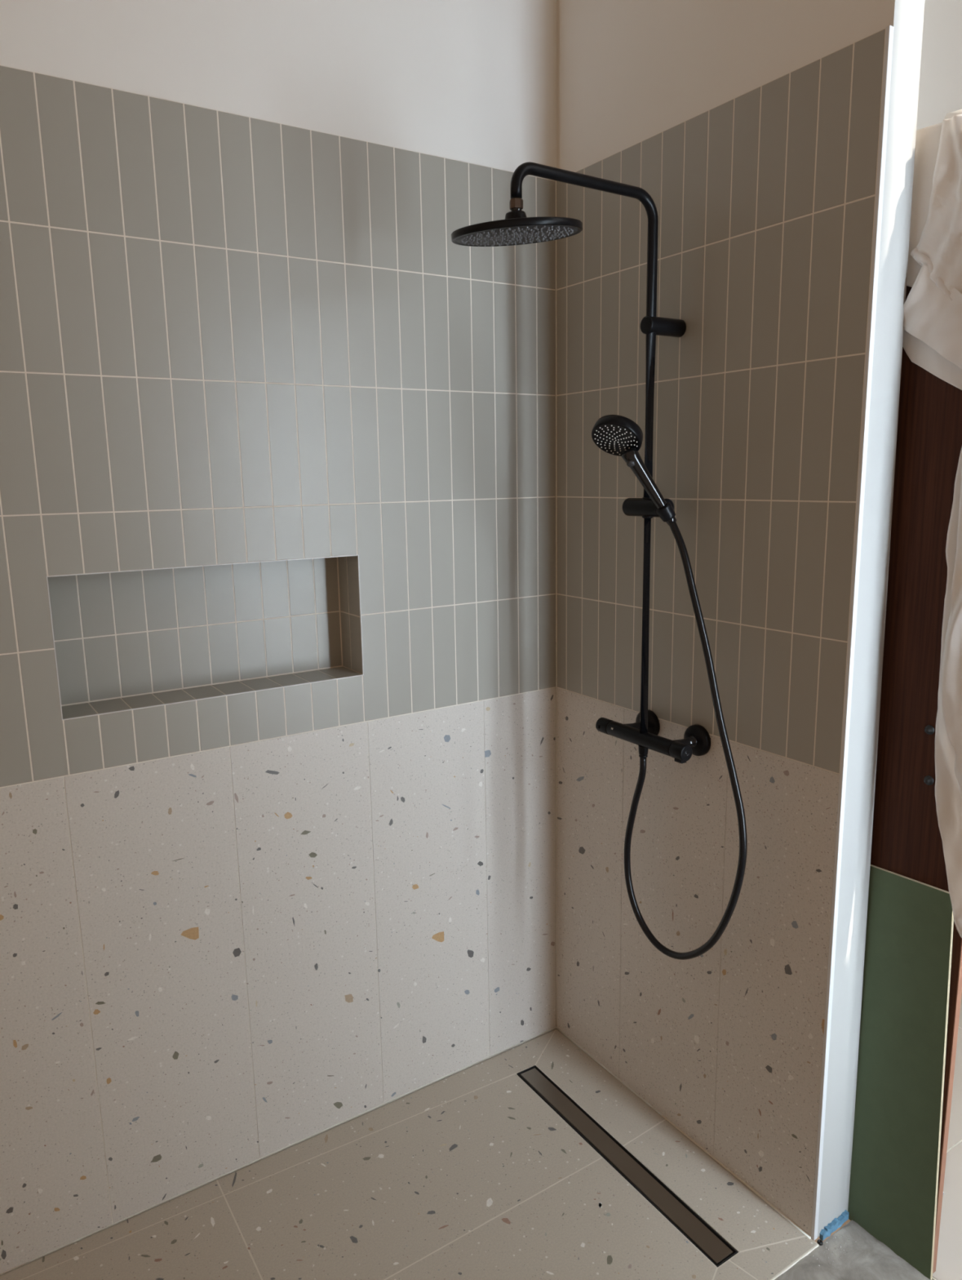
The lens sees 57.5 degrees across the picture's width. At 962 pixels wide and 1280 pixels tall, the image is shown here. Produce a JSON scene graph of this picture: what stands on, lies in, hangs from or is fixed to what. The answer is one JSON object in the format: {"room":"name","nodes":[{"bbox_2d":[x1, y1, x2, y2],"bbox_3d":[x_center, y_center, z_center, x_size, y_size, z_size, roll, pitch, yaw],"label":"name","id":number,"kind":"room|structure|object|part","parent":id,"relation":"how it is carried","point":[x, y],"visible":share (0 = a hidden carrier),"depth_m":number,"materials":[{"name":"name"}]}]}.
{"room":"bathroom","nodes":[
{"label":"bathroom","id":0,"kind":"room"},
{"bbox_2d":[0,0,961,1275],"bbox_3d":[0.300,-0.911,2.209,5.600,3.953,0.164,-8,13,-32],"label":"wall","id":1,"kind":"structure","parent":0,"point":[277,445],"depth_m":1.78,"materials":[{"name":"grey tile"}]},
{"bbox_3d":[-0.513,-0.018,1.736,0.605,0.263,0.004,-8,13,-32],"label":"niche edge trim","id":2,"kind":"part","parent":1,"relation":"part of","materials":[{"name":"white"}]},
{"bbox_2d":[2,687,554,1222],"bbox_3d":[-0.892,0.740,1.624,2.600,0.961,0.009,-8,13,-32],"label":"wall tiles","id":3,"kind":"object","parent":1,"relation":"on","point":[221,957],"depth_m":1.88,"materials":[{"name":"beige tile"}]},
{"bbox_2d":[0,994,961,1279],"bbox_3d":[1.249,1.297,1.194,5.600,0.050,3.200,-8,13,-32],"label":"floor","id":4,"kind":"structure","parent":0,"point":[469,1174],"depth_m":1.81,"materials":[{"name":"beige tile"}]},
{"bbox_2d":[517,1065,737,1267],"bbox_3d":[0.295,1.158,1.965,0.060,0.030,0.664,-8,13,-32],"label":"floor drain","id":5,"kind":"object","parent":4,"relation":"in","point":[704,1237],"visible":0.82,"depth_m":1.91,"materials":[{"name":"black metal"}]},
{"bbox_2d":[817,1239,823,1245],"bbox_3d":[0.667,1.186,1.724,0.011,0.010,0.011,-8,13,-32],"label":"plug","id":6,"kind":"object","parent":4,"relation":"on","point":[820,1242],"visible":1,"depth_m":1.72,"materials":[{"name":"black"}]},
{"bbox_2d":[817,1235,848,1266],"bbox_3d":[0.693,1.187,1.705,0.115,0.002,0.047,-8,13,-32],"label":"crumbs","id":7,"kind":"object","parent":4,"relation":"on","point":[841,1236],"visible":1,"depth_m":1.71,"materials":[{"name":"grey"}]},
{"bbox_2d":[819,1209,848,1240],"bbox_3d":[0.707,1.170,1.753,0.082,0.022,0.010,-8,13,-32],"label":"strip","id":8,"kind":"object","parent":4,"relation":"on","point":[837,1223],"visible":1,"depth_m":1.75,"materials":[{"name":"blue plastic"}]},
{"bbox_2d":[848,864,954,1279],"bbox_3d":[0.777,0.807,1.665,0.007,0.772,0.224,-8,13,-32],"label":"sheet","id":9,"kind":"object","parent":4,"relation":"on","point":[894,1185],"visible":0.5,"depth_m":1.64,"materials":[{"name":"green paper"}]},
{"bbox_2d":[555,0,925,1240],"bbox_3d":[0.444,-0.824,1.728,0.116,3.953,0.822,-8,13,-32],"label":"wall","id":10,"kind":"structure","parent":0,"point":[772,143],"depth_m":1.71,"materials":[{"name":"grey tile"}]},
{"bbox_2d":[451,161,711,764],"bbox_3d":[0.182,-0.281,1.671,0.516,1.116,0.261,-8,13,-32],"label":"shower column","id":11,"kind":"structure","parent":10,"relation":"attached to","point":[517,228],"depth_m":1.69,"materials":[{"name":"black metal"}]},
{"bbox_3d":[0.278,0.192,1.954,0.036,0.033,0.036,-8,13,-32],"label":"temperature handle","id":12,"kind":"part","parent":11,"relation":"part of","materials":[{"name":"black metal"}]},
{"bbox_2d":[591,414,667,509],"bbox_3d":[0.282,-0.333,1.671,0.145,0.185,0.089,3,11,19],"label":"shower","id":13,"kind":"object","parent":11,"relation":"on","point":[615,434],"visible":1,"depth_m":1.66,"materials":[{"name":"black plastic"}]},
{"bbox_3d":[0.316,-0.306,1.681,0.095,0.127,0.033,-1,11,-1],"label":"handle","id":14,"kind":"part","parent":13,"relation":"part of","materials":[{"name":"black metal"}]},
{"bbox_2d":[638,745,648,757],"bbox_3d":[0.345,0.236,1.861,0.022,0.024,0.022,-8,13,-32],"label":"outlet","id":15,"kind":"object","parent":11,"relation":"attached to","point":[643,749],"depth_m":1.85,"materials":[{"name":"black metal"}]},
{"bbox_3d":[0.403,0.227,1.769,0.034,0.038,0.034,-8,13,-32],"label":"flow handle","id":16,"kind":"part","parent":11,"relation":"part of","materials":[{"name":"black metal"}]},
{"bbox_2d":[624,516,747,959],"bbox_3d":[0.404,0.221,1.754,0.028,0.930,0.341,-8,13,-32],"label":"shower hose","id":17,"kind":"object","parent":11,"relation":"attached to","point":[739,881],"visible":1,"depth_m":1.67,"materials":[{"name":"black rubber"}]},
{"bbox_2d":[558,687,839,1135],"bbox_3d":[0.427,0.650,1.981,0.009,0.961,0.814,-8,13,-32],"label":"wall tiles","id":18,"kind":"object","parent":10,"relation":"on","point":[736,1037],"depth_m":1.89,"materials":[{"name":"beige tile"}]},
{"bbox_3d":[0.640,0.124,1.532,0.011,2.150,0.007,-8,13,-32],"label":"edge trim","id":19,"kind":"part","parent":10,"relation":"part of","materials":[{"name":"white metal"}]},
{"bbox_2d":[871,285,961,1273],"bbox_3d":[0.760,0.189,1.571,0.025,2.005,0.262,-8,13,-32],"label":"door leaf","id":20,"kind":"structure","parent":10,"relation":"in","point":[907,841],"depth_m":1.53,"materials":[{"name":"brown wood"}]},
{"bbox_2d":[902,109,961,937],"bbox_3d":[0.817,-0.118,1.425,0.090,1.420,0.405,-8,13,-32],"label":"cloth","id":21,"kind":"object","parent":20,"relation":"hanging from","point":[933,307],"visible":0.92,"depth_m":1.43,"materials":[{"name":"white fabric"}]}
]}

